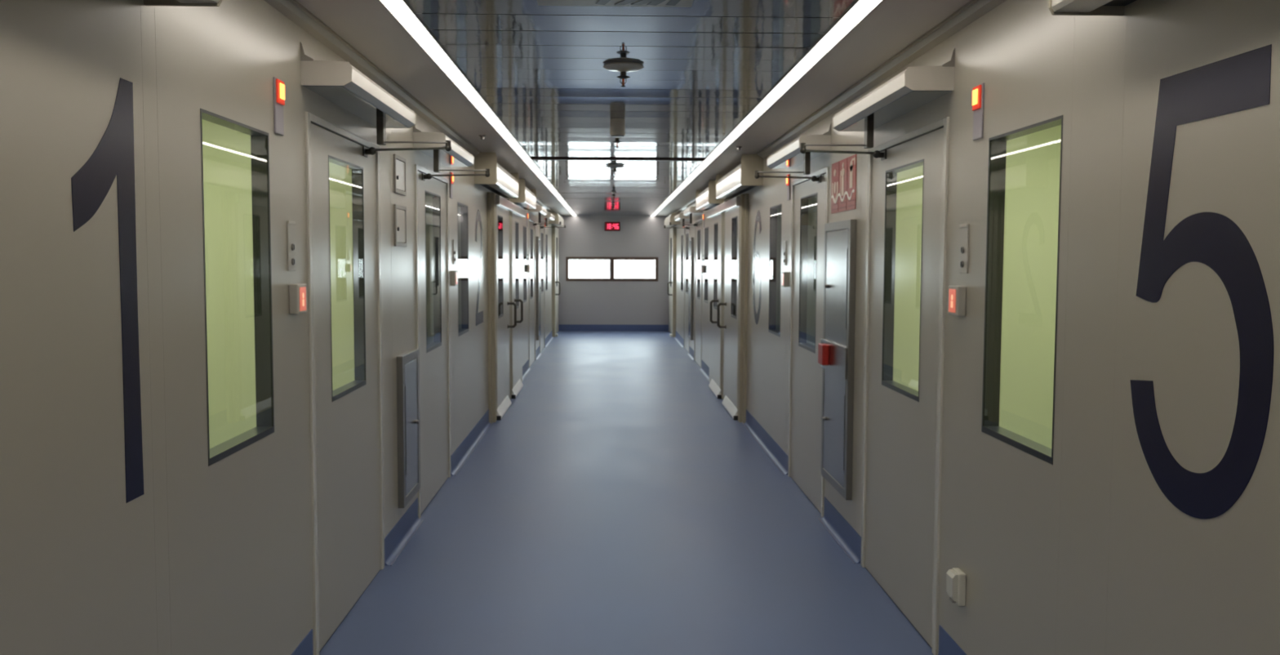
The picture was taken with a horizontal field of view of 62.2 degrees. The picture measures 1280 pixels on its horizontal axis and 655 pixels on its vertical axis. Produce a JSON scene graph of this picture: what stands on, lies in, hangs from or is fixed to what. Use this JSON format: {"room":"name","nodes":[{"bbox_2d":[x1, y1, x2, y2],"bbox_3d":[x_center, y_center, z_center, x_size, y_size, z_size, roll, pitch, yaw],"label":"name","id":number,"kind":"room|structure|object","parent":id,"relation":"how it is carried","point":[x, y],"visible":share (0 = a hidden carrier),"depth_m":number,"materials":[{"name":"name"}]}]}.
{"room":"laboratory corridor","nodes":[
{"label":"laboratory corridor","id":0,"kind":"room"},
{"bbox_2d":[0,0,553,654],"bbox_3d":[-1.538,-0.363,10.460,0.060,2.660,27.000,0,4,-2],"label":"wall","id":1,"kind":"structure","parent":0,"point":[216,558],"depth_m":2.83,"materials":[{"name":"paint"}]},
{"bbox_2d":[71,77,143,502],"bbox_3d":[-1.286,-0.084,2.568,0.002,1.060,0.323,0,4,-2],"label":"number","id":2,"kind":"object","parent":1,"relation":"attached to","point":[113,155],"depth_m":2.65,"materials":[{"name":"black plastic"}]},
{"bbox_2d":[143,0,222,6],"bbox_3d":[-1.168,-0.926,1.939,0.200,0.280,1.655,0,4,-2],"label":"door closer","id":3,"kind":"object","parent":1,"relation":"attached to","point":[147,2],"depth_m":2.76,"materials":[{"name":"beige metal"}]},
{"bbox_2d":[200,107,274,466],"bbox_3d":[-1.342,-0.135,3.488,0.061,1.072,0.630,0,4,-2],"label":"window","id":4,"kind":"structure","parent":1,"relation":"in","point":[260,144],"depth_m":3.78,"materials":[{"name":"grey"}]},
{"bbox_2d":[273,76,284,135],"bbox_3d":[-1.312,-0.805,3.868,0.021,0.200,0.095,0,4,-2],"label":"indicator light","id":5,"kind":"object","parent":1,"relation":"attached to","point":[278,85],"visible":1,"depth_m":3.84,"materials":[{"name":"grey plastic"}]},
{"bbox_2d":[286,220,295,271],"bbox_3d":[-1.321,-0.309,4.028,0.014,0.189,0.090,0,4,-2],"label":"panel","id":6,"kind":"object","parent":1,"relation":"attached to","point":[291,233],"visible":1,"depth_m":4.02,"materials":[{"name":"grey metal"}]},
{"bbox_2d":[290,243,294,250],"bbox_3d":[-1.318,-0.305,4.029,0.007,0.026,0.026,0,4,-2],"label":"switch","id":7,"kind":"object","parent":6,"relation":"attached to","point":[292,245],"depth_m":4.02,"materials":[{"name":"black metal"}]},
{"bbox_2d":[291,257,295,265],"bbox_3d":[-1.318,-0.250,4.032,0.007,0.026,0.026,0,4,-2],"label":"switch","id":8,"kind":"object","parent":6,"relation":"attached to","point":[293,261],"depth_m":4.02,"materials":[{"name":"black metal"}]},
{"bbox_2d":[288,283,306,314],"bbox_3d":[-1.311,-0.110,4.069,0.037,0.115,0.125,0,4,-2],"label":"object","id":9,"kind":"object","parent":1,"relation":"attached to","point":[297,291],"visible":1,"depth_m":4.01,"materials":[{"name":"beige plastic"}]},
{"bbox_2d":[290,628,312,654],"bbox_3d":[-1.218,1.540,0.704,0.040,0.145,7.270,0,4,-2],"label":"baseboard","id":10,"kind":"structure","parent":1,"relation":"attached to","point":[305,646],"depth_m":4.24,"materials":[{"name":"blue plastic"}]},
{"bbox_2d":[305,111,384,654],"bbox_3d":[-1.379,0.213,4.948,0.070,2.235,1.320,0,4,-2],"label":"door","id":11,"kind":"structure","parent":1,"relation":"in","point":[346,421],"depth_m":4.87,"materials":[{"name":"silver metal"}]},
{"bbox_2d":[300,41,451,156],"bbox_3d":[-1.127,-0.992,4.855,0.447,0.345,1.382,0,4,-2],"label":"door closer","id":12,"kind":"object","parent":1,"relation":"in","point":[340,82],"depth_m":4.57,"materials":[{"name":"beige metal"}]},
{"bbox_2d":[393,204,406,246],"bbox_3d":[-1.377,-0.585,6.109,0.016,0.235,0.310,0,4,-2],"label":"access hatch","id":13,"kind":"object","parent":1,"relation":"attached to","point":[400,215],"visible":1,"depth_m":6.10,"materials":[{"name":"grey plastic"}]},
{"bbox_2d":[393,153,406,195],"bbox_3d":[-1.376,-0.874,6.090,0.016,0.215,0.310,0,4,-2],"label":"access hatch","id":14,"kind":"object","parent":1,"relation":"attached to","point":[399,166],"visible":1,"depth_m":6.07,"materials":[{"name":"grey plastic"}]},
{"bbox_2d":[384,497,423,565],"bbox_3d":[-1.371,1.178,6.200,0.040,0.145,0.990,0,4,-2],"label":"baseboard","id":15,"kind":"structure","parent":1,"relation":"attached to","point":[397,538],"depth_m":6.13,"materials":[{"name":"blue plastic"}]},
{"bbox_2d":[396,348,420,507],"bbox_3d":[-1.366,0.585,6.311,0.055,0.875,0.510,0,4,-2],"label":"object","id":16,"kind":"object","parent":1,"relation":"attached to","point":[407,362],"visible":1,"depth_m":6.22,"materials":[{"name":"silver metal"}]},
{"bbox_2d":[264,0,554,212],"bbox_3d":[-1.474,-1.608,10.380,0.058,0.046,27.000,0,4,-2],"label":"trim","id":17,"kind":"structure","parent":1,"relation":"attached to","point":[289,9],"depth_m":5.01,"materials":[{"name":"beige paint"}]},
{"bbox_2d":[414,164,450,518],"bbox_3d":[-1.446,0.057,7.312,0.070,2.235,1.320,0,4,-2],"label":"door","id":18,"kind":"structure","parent":1,"relation":"in","point":[434,376],"depth_m":7.40,"materials":[{"name":"silver metal"}]},
{"bbox_2d":[413,125,489,180],"bbox_3d":[-1.193,-1.148,7.219,0.447,0.345,1.382,0,4,-2],"label":"door closer","id":19,"kind":"object","parent":1,"relation":"in","point":[458,156],"depth_m":6.77,"materials":[{"name":"beige metal"}]},
{"bbox_2d":[449,171,453,198],"bbox_3d":[-1.429,-1.081,8.057,0.021,0.200,0.095,0,4,-2],"label":"indicator light","id":20,"kind":"object","parent":1,"relation":"attached to","point":[451,178],"visible":0.9,"depth_m":8.03,"materials":[{"name":"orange plastic"}]},
{"bbox_2d":[450,270,457,285],"bbox_3d":[-1.424,-0.378,8.139,0.037,0.115,0.125,0,4,-2],"label":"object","id":21,"kind":"object","parent":1,"relation":"attached to","point":[454,274],"visible":1,"depth_m":8.08,"materials":[{"name":"beige plastic"}]},
{"bbox_2d":[453,239,455,263],"bbox_3d":[-1.438,-0.586,8.227,0.014,0.189,0.090,0,4,-2],"label":"panel","id":22,"kind":"object","parent":1,"relation":"attached to","point":[454,240],"visible":1,"depth_m":8.21,"materials":[{"name":"grey metal"}]},
{"bbox_2d":[457,201,468,336],"bbox_3d":[-1.489,-0.482,8.759,0.061,1.072,0.620,0,4,-2],"label":"window","id":23,"kind":"structure","parent":1,"relation":"in","point":[464,208],"depth_m":9.05,"materials":[{"name":"grey"}]},
{"bbox_2d":[450,408,493,475],"bbox_3d":[-1.460,0.970,9.367,0.040,0.145,2.600,0,4,-2],"label":"baseboard","id":24,"kind":"structure","parent":1,"relation":"attached to","point":[466,447],"depth_m":9.06,"materials":[{"name":"blue plastic"}]},
{"bbox_2d":[475,208,483,325],"bbox_3d":[-1.489,-0.561,9.826,0.002,1.059,0.562,0,4,-2],"label":"number","id":25,"kind":"object","parent":1,"relation":"attached to","point":[479,316],"depth_m":9.83,"materials":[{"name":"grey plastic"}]},
{"bbox_2d":[487,191,496,423],"bbox_3d":[-1.482,-0.193,10.616,0.062,2.300,0.195,0,4,-2],"label":"post","id":26,"kind":"object","parent":1,"relation":"attached to","point":[491,273],"visible":1,"depth_m":10.57,"materials":[{"name":"beige metal"}]},
{"bbox_2d":[474,151,519,198],"bbox_3d":[-1.409,-1.496,10.595,0.200,0.280,2.290,0,4,-2],"label":"door closer","id":27,"kind":"object","parent":1,"relation":"attached to","point":[505,184],"depth_m":9.62,"materials":[{"name":"beige metal"}]},
{"bbox_2d":[495,195,525,420],"bbox_3d":[-1.483,-0.325,12.399,0.158,2.330,3.340,0,4,-2],"label":"door","id":28,"kind":"structure","parent":1,"relation":"in","point":[503,228],"depth_m":11.49,"materials":[{"name":"grey metal"}]},
{"bbox_2d":[510,211,523,398],"bbox_3d":[-1.505,-0.306,13.172,0.158,2.192,1.560,0,4,-2],"label":"door","id":29,"kind":"structure","parent":1,"relation":"in","point":[517,384],"depth_m":13.09,"materials":[{"name":"grey metal"}]},
{"bbox_2d":[509,178,536,209],"bbox_3d":[-1.492,-1.691,13.562,0.200,0.280,1.920,0,4,-2],"label":"door closer","id":30,"kind":"object","parent":1,"relation":"attached to","point":[526,199],"depth_m":13.07,"materials":[{"name":"beige metal"}]},
{"bbox_2d":[523,226,526,302],"bbox_3d":[-1.665,-0.898,15.068,0.061,1.072,0.570,0,4,-2],"label":"window","id":31,"kind":"structure","parent":1,"relation":"in","point":[524,227],"depth_m":15.04,"materials":[{"name":"grey"}]},
{"bbox_2d":[522,359,530,380],"bbox_3d":[-1.618,0.596,15.042,0.040,0.145,1.520,0,4,-2],"label":"baseboard","id":32,"kind":"structure","parent":1,"relation":"attached to","point":[526,369],"depth_m":15.13,"materials":[{"name":"blue plastic"}]},
{"bbox_2d":[526,264,529,272],"bbox_3d":[-1.629,-0.862,15.500,0.037,0.115,0.125,0,4,-2],"label":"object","id":33,"kind":"object","parent":1,"relation":"attached to","point":[527,265],"visible":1,"depth_m":15.44,"materials":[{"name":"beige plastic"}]},
{"bbox_2d":[528,217,535,368],"bbox_3d":[-1.699,-0.542,16.419,0.070,2.235,1.320,0,4,-2],"label":"door","id":34,"kind":"structure","parent":1,"relation":"in","point":[531,229],"depth_m":16.45,"materials":[{"name":"silver metal"}]},
{"bbox_2d":[536,236,541,340],"bbox_3d":[-1.678,-0.655,17.640,0.060,1.700,0.530,0,4,-2],"label":"door","id":35,"kind":"structure","parent":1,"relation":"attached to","point":[538,238],"depth_m":17.42,"materials":[{"name":"silver metal"}]},
{"bbox_2d":[535,346,542,359],"bbox_3d":[-1.692,0.420,17.711,0.040,0.145,1.070,0,4,-2],"label":"baseboard","id":36,"kind":"structure","parent":1,"relation":"attached to","point":[538,353],"depth_m":17.68,"materials":[{"name":"blue plastic"}]},
{"bbox_2d":[539,224,544,352],"bbox_3d":[-1.767,-0.702,18.843,0.070,2.235,1.280,0,4,-2],"label":"door","id":37,"kind":"structure","parent":1,"relation":"in","point":[541,230],"depth_m":19.01,"materials":[{"name":"silver metal"}]},
{"bbox_2d":[528,204,561,226],"bbox_3d":[-1.447,-1.748,16.326,0.447,0.345,1.382,0,4,-2],"label":"door closer","id":38,"kind":"object","parent":1,"relation":"in","point":[540,211],"depth_m":16.29,"materials":[{"name":"beige metal"}]},
{"bbox_2d":[545,234,547,291],"bbox_3d":[-1.808,-1.235,20.195,0.061,1.072,0.610,0,4,-2],"label":"window","id":39,"kind":"structure","parent":1,"relation":"in","point":[546,235],"depth_m":20.21,"materials":[{"name":"grey"}]},
{"bbox_2d":[544,330,554,346],"bbox_3d":[-1.806,0.151,21.795,0.040,0.145,4.440,0,4,-2],"label":"baseboard","id":40,"kind":"structure","parent":1,"relation":"attached to","point":[548,340],"depth_m":20.69,"materials":[{"name":"blue plastic"}]},
{"bbox_2d":[540,212,565,228],"bbox_3d":[-1.514,-1.907,18.749,0.447,0.345,1.342,0,4,-2],"label":"door closer","id":41,"kind":"object","parent":1,"relation":"in","point":[548,216],"depth_m":18.31,"materials":[{"name":"beige metal"}]},
{"bbox_2d":[551,226,555,337],"bbox_3d":[-1.802,-0.955,22.116,0.062,2.310,0.195,0,4,-2],"label":"post","id":42,"kind":"object","parent":1,"relation":"attached to","point":[553,228],"visible":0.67,"depth_m":22.06,"materials":[{"name":"beige metal"}]},
{"bbox_2d":[548,211,564,226],"bbox_3d":[-1.725,-2.220,21.912,0.200,0.238,2.300,0,4,-2],"label":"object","id":43,"kind":"structure","parent":1,"relation":"attached to","point":[558,218],"depth_m":20.77,"materials":[{"name":"beige metal"}]},
{"bbox_2d":[555,226,559,336],"bbox_3d":[-1.778,-1.006,22.958,0.158,2.302,1.570,0,4,-2],"label":"door","id":44,"kind":"structure","parent":1,"relation":"in","point":[557,282],"depth_m":22.78,"materials":[{"name":"grey metal"}]},
{"bbox_2d":[201,119,461,448],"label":"windows","id":45,"kind":"structure","parent":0,"point":[226,151],"depth_m":6.19,"materials":[{"name":"green glass"}]},
{"bbox_2d":[556,214,671,330],"bbox_3d":[-0.571,-1.252,24.033,9.400,2.660,0.140,0,4,-2],"label":"wall","id":46,"kind":"structure","parent":0,"point":[580,302],"depth_m":23.97,"materials":[{"name":"grey paint"}]},
{"bbox_2d":[565,256,657,280],"bbox_3d":[-0.631,-1.322,24.001,2.083,0.545,0.112,0,4,-2],"label":"window","id":47,"kind":"structure","parent":46,"relation":"in","point":[567,258],"depth_m":23.95,"materials":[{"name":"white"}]},
{"bbox_2d":[604,222,620,231],"bbox_3d":[-0.622,-2.275,23.872,0.350,0.204,0.044,0,4,-2],"label":"digital clock","id":48,"kind":"object","parent":46,"relation":"attached to","point":[609,226],"visible":1,"depth_m":23.85,"materials":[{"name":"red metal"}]},
{"bbox_2d":[559,324,668,330],"bbox_3d":[-0.596,0.008,24.042,2.485,0.145,0.006,0,4,-2],"label":"baseboard","id":49,"kind":"structure","parent":46,"relation":"attached to","point":[562,326],"depth_m":24.04,"materials":[{"name":"blue plastic"}]},
{"bbox_2d":[319,330,933,654],"bbox_3d":[-0.199,1.007,10.588,9.400,0.080,27.200,0,4,-2],"label":"floor","id":50,"kind":"structure","parent":0,"point":[616,505],"depth_m":6.19,"materials":[{"name":"plastic"}]},
{"bbox_2d":[291,0,978,216],"bbox_3d":[-0.215,-1.667,10.559,2.705,0.060,27.295,0,4,-2],"label":"ceiling","id":51,"kind":"structure","parent":0,"point":[707,64],"depth_m":5.42,"materials":[{"name":"silver metal"}]},
{"bbox_2d":[378,0,576,215],"bbox_3d":[-1.090,-1.642,10.398,0.094,0.036,26.920,0,4,-2],"label":"recessed light","id":52,"kind":"object","parent":51,"relation":"in","point":[402,11],"visible":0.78,"depth_m":5.39,"materials":[{"name":"white plastic"}]},
{"bbox_2d":[478,134,485,139],"bbox_3d":[-1.217,-1.468,8.191,0.056,0.033,0.056,0,4,-2],"label":"ceiling sensor","id":53,"kind":"object","parent":51,"relation":"attached to","point":[481,135],"visible":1,"depth_m":8.18,"materials":[{"name":"metal"}]},
{"bbox_2d":[611,191,616,199],"bbox_3d":[-0.374,-1.882,15.104,0.070,0.104,0.070,0,4,-2],"label":"sprinkler","id":54,"kind":"object","parent":51,"relation":"attached to","point":[612,192],"visible":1,"depth_m":15.09,"materials":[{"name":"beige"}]},
{"bbox_2d":[537,0,693,6],"bbox_3d":[-0.086,-1.181,3.689,0.570,0.007,0.520,0,4,-2],"label":"sign","id":55,"kind":"object","parent":51,"relation":"attached to","point":[543,2],"visible":1,"depth_m":3.90,"materials":[{"name":"grey plastic"}]},
{"bbox_2d":[605,164,624,175],"bbox_3d":[-0.255,-1.600,10.815,0.200,0.104,0.200,0,4,-2],"label":"sprinkler","id":56,"kind":"object","parent":51,"relation":"attached to","point":[615,166],"visible":1,"depth_m":10.77,"materials":[{"name":"beige"}]},
{"bbox_2d":[613,137,621,147],"bbox_3d":[-0.173,-1.419,8.072,0.070,0.104,0.070,0,4,-2],"label":"sprinkler","id":57,"kind":"object","parent":51,"relation":"attached to","point":[617,140],"visible":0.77,"depth_m":8.06,"materials":[{"name":"beige"}]},
{"bbox_2d":[530,157,704,160],"bbox_3d":[-0.210,-1.603,10.125,1.650,0.012,0.100,0,4,-2],"label":"trim","id":58,"kind":"structure","parent":51,"relation":"attached to","point":[531,158],"depth_m":10.09,"materials":[{"name":"brown metal"}]},
{"bbox_2d":[609,118,625,137],"bbox_3d":[-0.153,-1.359,7.225,0.104,0.118,0.104,0,4,-2],"label":"smoke detector","id":59,"kind":"object","parent":51,"relation":"attached to","point":[617,126],"visible":1,"depth_m":7.18,"materials":[{"name":"beige"}]},
{"bbox_2d":[603,62,643,87],"bbox_3d":[-0.082,-1.230,5.190,0.200,0.104,0.200,0,4,-2],"label":"sprinkler","id":60,"kind":"object","parent":51,"relation":"attached to","point":[622,67],"visible":1,"depth_m":5.15,"materials":[{"name":"beige"}]},
{"bbox_2d":[650,0,884,216],"bbox_3d":[0.653,-1.638,10.447,0.094,0.036,26.920,0,4,-2],"label":"recessed light","id":61,"kind":"object","parent":51,"relation":"in","point":[859,10],"visible":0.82,"depth_m":5.35,"materials":[{"name":"white plastic"}]},
{"bbox_2d":[775,124,1061,448],"bbox_3d":[2.196,-0.068,6.273,1.878,2.650,8.080,0,4,-2],"label":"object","id":62,"kind":"structure","parent":0,"point":[1033,160],"depth_m":6.31,"materials":[{"name":"green glass"}]},
{"bbox_2d":[675,0,1279,654],"bbox_3d":[1.106,-0.358,10.534,0.060,2.660,27.000,0,4,-2],"label":"wall","id":63,"kind":"structure","parent":0,"point":[1082,553],"depth_m":2.96,"materials":[{"name":"paint"}]},
{"bbox_2d":[667,227,672,337],"bbox_3d":[0.648,-1.001,23.026,0.158,2.302,1.570,0,4,-2],"label":"door","id":64,"kind":"structure","parent":63,"relation":"in","point":[670,273],"depth_m":23.11,"materials":[{"name":"grey metal"}]},
{"bbox_2d":[664,212,679,226],"bbox_3d":[0.659,-2.215,21.979,0.200,0.238,2.300,0,4,-2],"label":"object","id":65,"kind":"structure","parent":63,"relation":"attached to","point":[670,218],"depth_m":20.84,"materials":[{"name":"beige metal"}]},
{"bbox_2d":[672,226,676,337],"bbox_3d":[0.720,-0.950,22.187,0.062,2.310,0.195,0,4,-2],"label":"post","id":66,"kind":"object","parent":63,"relation":"attached to","point":[674,229],"visible":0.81,"depth_m":22.13,"materials":[{"name":"beige metal"}]},
{"bbox_2d":[663,213,689,229],"bbox_3d":[0.625,-1.903,18.809,0.447,0.345,1.342,0,4,-2],"label":"door closer","id":67,"kind":"object","parent":63,"relation":"in","point":[680,217],"depth_m":18.36,"materials":[{"name":"beige metal"}]},
{"bbox_2d":[674,330,684,347],"bbox_3d":[0.738,0.156,21.866,0.040,0.145,4.440,0,4,-2],"label":"baseboard","id":68,"kind":"structure","parent":63,"relation":"attached to","point":[678,338],"depth_m":20.66,"materials":[{"name":"blue plastic"}]},
{"bbox_2d":[680,234,683,291],"bbox_3d":[0.835,-1.230,20.269,0.061,1.072,0.610,0,4,-2],"label":"window","id":69,"kind":"structure","parent":63,"relation":"in","point":[682,236],"depth_m":20.32,"materials":[{"name":"grey"}]},
{"bbox_2d":[669,205,702,226],"bbox_3d":[0.692,-1.744,16.386,0.447,0.345,1.382,0,4,-2],"label":"door closer","id":70,"kind":"object","parent":63,"relation":"in","point":[691,211],"depth_m":16.47,"materials":[{"name":"beige metal"}]},
{"bbox_2d":[684,224,690,352],"bbox_3d":[0.867,-0.697,18.916,0.070,2.235,1.280,0,4,-2],"label":"door","id":71,"kind":"structure","parent":63,"relation":"in","point":[687,232],"depth_m":19.05,"materials":[{"name":"silver metal"}]},
{"bbox_2d":[687,346,693,359],"bbox_3d":[0.852,0.425,17.782,0.040,0.145,1.070,0,4,-2],"label":"baseboard","id":72,"kind":"structure","parent":63,"relation":"attached to","point":[691,354],"depth_m":17.76,"materials":[{"name":"blue plastic"}]},
{"bbox_2d":[688,236,693,340],"bbox_3d":[0.844,-0.655,17.786,0.060,1.700,0.520,0,4,-2],"label":"door","id":73,"kind":"structure","parent":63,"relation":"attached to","point":[691,239],"depth_m":17.57,"materials":[{"name":"silver metal"}]},
{"bbox_2d":[693,218,702,368],"bbox_3d":[0.935,-0.537,16.493,0.070,2.235,1.320,0,4,-2],"label":"door","id":74,"kind":"structure","parent":63,"relation":"in","point":[699,229],"depth_m":16.52,"materials":[{"name":"silver metal"}]},
{"bbox_2d":[701,265,704,272],"bbox_3d":[0.917,-0.857,15.571,0.037,0.115,0.125,0,4,-2],"label":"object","id":75,"kind":"object","parent":63,"relation":"attached to","point":[702,266],"visible":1,"depth_m":15.51,"materials":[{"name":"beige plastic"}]},
{"bbox_2d":[699,359,709,380],"bbox_3d":[0.926,0.601,15.114,0.040,0.145,1.520,0,4,-2],"label":"baseboard","id":76,"kind":"structure","parent":63,"relation":"attached to","point":[704,369],"depth_m":15.18,"materials":[{"name":"blue plastic"}]},
{"bbox_2d":[704,226,708,302],"bbox_3d":[0.978,-0.892,15.142,0.061,1.072,0.570,0,4,-2],"label":"window","id":77,"kind":"structure","parent":63,"relation":"in","point":[706,229],"depth_m":15.15,"materials":[{"name":"grey"}]},
{"bbox_2d":[695,179,724,210],"bbox_3d":[0.892,-1.686,13.629,0.200,0.280,1.920,0,4,-2],"label":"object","id":78,"kind":"structure","parent":63,"relation":"attached to","point":[705,199],"depth_m":13.09,"materials":[{"name":"beige metal"}]},
{"bbox_2d":[708,212,723,398],"bbox_3d":[0.921,-0.302,13.239,0.158,2.192,1.560,0,4,-2],"label":"door","id":79,"kind":"structure","parent":63,"relation":"in","point":[716,221],"depth_m":13.14,"materials":[{"name":"grey metal"}]},
{"bbox_2d":[706,195,740,420],"bbox_3d":[0.943,-0.320,12.467,0.158,2.330,3.340,0,4,-2],"label":"door","id":80,"kind":"structure","parent":63,"relation":"in","point":[731,260],"depth_m":11.56,"materials":[{"name":"grey metal"}]},
{"bbox_2d":[715,153,763,199],"bbox_3d":[0.975,-1.491,10.661,0.200,0.280,2.290,0,4,-2],"label":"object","id":81,"kind":"structure","parent":63,"relation":"attached to","point":[740,179],"depth_m":9.74,"materials":[{"name":"beige metal"}]},
{"bbox_2d":[737,193,748,422],"bbox_3d":[1.040,-0.188,10.686,0.062,2.300,0.195,0,4,-2],"label":"post","id":82,"kind":"object","parent":63,"relation":"attached to","point":[744,217],"visible":1,"depth_m":10.64,"materials":[{"name":"beige metal"}]},
{"bbox_2d":[752,210,761,324],"bbox_3d":[1.093,-0.558,9.909,0.002,1.062,0.551,0,4,-2],"label":"number","id":83,"kind":"object","parent":63,"relation":"attached to","point":[756,257],"depth_m":9.94,"materials":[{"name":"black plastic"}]},
{"bbox_2d":[741,408,787,475],"bbox_3d":[1.084,0.975,9.438,0.040,0.145,2.600,0,4,-2],"label":"baseboard","id":84,"kind":"structure","parent":63,"relation":"attached to","point":[776,454],"depth_m":9.14,"materials":[{"name":"blue plastic"}]},
{"bbox_2d":[768,203,782,337],"bbox_3d":[1.153,-0.477,8.833,0.061,1.072,0.620,0,4,-2],"label":"window","id":85,"kind":"structure","parent":63,"relation":"in","point":[773,210],"depth_m":9.13,"materials":[{"name":"grey"}]},
{"bbox_2d":[782,271,788,286],"bbox_3d":[1.123,-0.373,8.210,0.037,0.115,0.125,0,4,-2],"label":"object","id":86,"kind":"object","parent":63,"relation":"attached to","point":[784,274],"visible":1,"depth_m":8.15,"materials":[{"name":"beige plastic"}]},
{"bbox_2d":[783,240,786,265],"bbox_3d":[1.132,-0.581,8.300,0.014,0.189,0.090,0,4,-2],"label":"panel","id":87,"kind":"object","parent":63,"relation":"attached to","point":[784,242],"visible":1,"depth_m":8.29,"materials":[{"name":"beige plastic"}]},
{"bbox_2d":[786,173,790,199],"bbox_3d":[1.134,-1.076,8.129,0.021,0.200,0.095,0,4,-2],"label":"indicator light","id":88,"kind":"object","parent":63,"relation":"attached to","point":[788,180],"visible":0.98,"depth_m":8.10,"materials":[{"name":"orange plastic"}]},
{"bbox_2d":[754,122,831,182],"bbox_3d":[0.946,-1.144,7.279,0.447,0.345,1.382,0,4,-2],"label":"door closer","id":89,"kind":"object","parent":63,"relation":"in","point":[789,157],"depth_m":6.84,"materials":[{"name":"beige metal"}]},
{"bbox_2d":[787,166,829,517],"bbox_3d":[1.188,0.063,7.386,0.070,2.235,1.320,0,4,-2],"label":"door","id":90,"kind":"structure","parent":63,"relation":"in","point":[805,389],"depth_m":7.54,"materials":[{"name":"silver metal"}]},
{"bbox_2d":[817,218,857,500],"bbox_3d":[1.148,0.164,6.309,0.090,1.583,0.720,0,4,-2],"label":"cabinet","id":91,"kind":"object","parent":63,"relation":"attached to","point":[836,350],"visible":1,"depth_m":6.19,"materials":[{"name":"silver metal"}]},
{"bbox_2d":[673,0,1005,213],"bbox_3d":[1.052,-1.603,10.451,0.058,0.046,27.000,0,4,-2],"label":"trim","id":92,"kind":"structure","parent":63,"relation":"attached to","point":[957,20],"depth_m":4.98,"materials":[{"name":"beige paint"}]},
{"bbox_2d":[817,496,861,563],"bbox_3d":[1.173,1.183,6.271,0.040,0.145,0.990,0,4,-2],"label":"baseboard","id":93,"kind":"structure","parent":63,"relation":"attached to","point":[838,527],"depth_m":6.20,"materials":[{"name":"blue plastic"}]},
{"bbox_2d":[831,153,857,213],"bbox_3d":[1.194,-0.836,6.239,0.006,0.305,0.650,0,4,-2],"label":"fire sign","id":94,"kind":"object","parent":63,"relation":"attached to","point":[843,188],"visible":1,"depth_m":6.20,"materials":[{"name":"red plastic"}]},
{"bbox_2d":[800,47,955,159],"bbox_3d":[1.012,-0.988,4.915,0.447,0.345,1.382,0,4,-2],"label":"door closer","id":95,"kind":"object","parent":63,"relation":"in","point":[915,86],"depth_m":4.65,"materials":[{"name":"beige metal"}]},
{"bbox_2d":[860,116,949,654],"bbox_3d":[1.254,0.218,5.022,0.070,2.235,1.320,0,4,-2],"label":"door","id":96,"kind":"structure","parent":63,"relation":"in","point":[903,425],"depth_m":4.91,"materials":[{"name":"silver metal"}]},
{"bbox_2d":[937,625,966,654],"bbox_3d":[1.326,1.545,0.775,0.040,0.145,7.270,0,4,-2],"label":"baseboard","id":97,"kind":"structure","parent":63,"relation":"attached to","point":[947,645],"depth_m":4.29,"materials":[{"name":"blue plastic"}]},
{"bbox_2d":[946,568,966,605],"bbox_3d":[1.227,1.008,4.121,0.052,0.127,0.090,0,4,-2],"label":"power socket","id":98,"kind":"object","parent":63,"relation":"attached to","point":[955,577],"visible":1,"depth_m":4.08,"materials":[{"name":"beige plastic"}]},
{"bbox_2d":[947,285,966,315],"bbox_3d":[1.236,-0.105,4.141,0.037,0.115,0.125,0,4,-2],"label":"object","id":99,"kind":"object","parent":63,"relation":"attached to","point":[957,295],"visible":1,"depth_m":4.08,"materials":[{"name":"beige plastic"}]},
{"bbox_2d":[959,223,968,273],"bbox_3d":[1.249,-0.304,4.100,0.014,0.189,0.090,0,4,-2],"label":"panel","id":100,"kind":"object","parent":63,"relation":"attached to","point":[964,228],"visible":1,"depth_m":4.09,"materials":[{"name":"beige plastic"}]},
{"bbox_2d":[960,260,964,267],"bbox_3d":[1.246,-0.245,4.104,0.007,0.026,0.026,0,4,-2],"label":"switch","id":101,"kind":"object","parent":100,"relation":"attached to","point":[962,262],"depth_m":4.10,"materials":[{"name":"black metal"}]},
{"bbox_2d":[960,246,964,253],"bbox_3d":[1.247,-0.300,4.100,0.007,0.026,0.026,0,4,-2],"label":"switch","id":102,"kind":"object","parent":100,"relation":"attached to","point":[962,247],"depth_m":4.09,"materials":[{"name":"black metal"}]},
{"bbox_2d":[972,82,984,140],"bbox_3d":[1.251,-0.800,3.940,0.021,0.200,0.095,0,4,-2],"label":"indicator light","id":103,"kind":"object","parent":63,"relation":"attached to","point":[978,91],"visible":1,"depth_m":3.92,"materials":[{"name":"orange plastic"}]},
{"bbox_2d":[981,114,1063,464],"bbox_3d":[1.300,-0.130,3.562,0.061,1.072,0.630,0,4,-2],"label":"window","id":104,"kind":"structure","parent":63,"relation":"in","point":[997,144],"depth_m":3.85,"materials":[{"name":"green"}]},
{"bbox_2d":[1048,0,1136,15],"bbox_3d":[1.216,-0.921,2.006,0.200,0.280,1.655,0,4,-2],"label":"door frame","id":105,"kind":"structure","parent":63,"relation":"attached to","point":[1061,7],"depth_m":2.81,"materials":[{"name":"beige metal"}]},
{"bbox_2d":[1130,44,1274,519],"bbox_3d":[1.300,-0.081,2.479,0.002,1.052,0.596,0,4,-2],"label":"number","id":106,"kind":"object","parent":63,"relation":"attached to","point":[1240,82],"depth_m":2.41,"materials":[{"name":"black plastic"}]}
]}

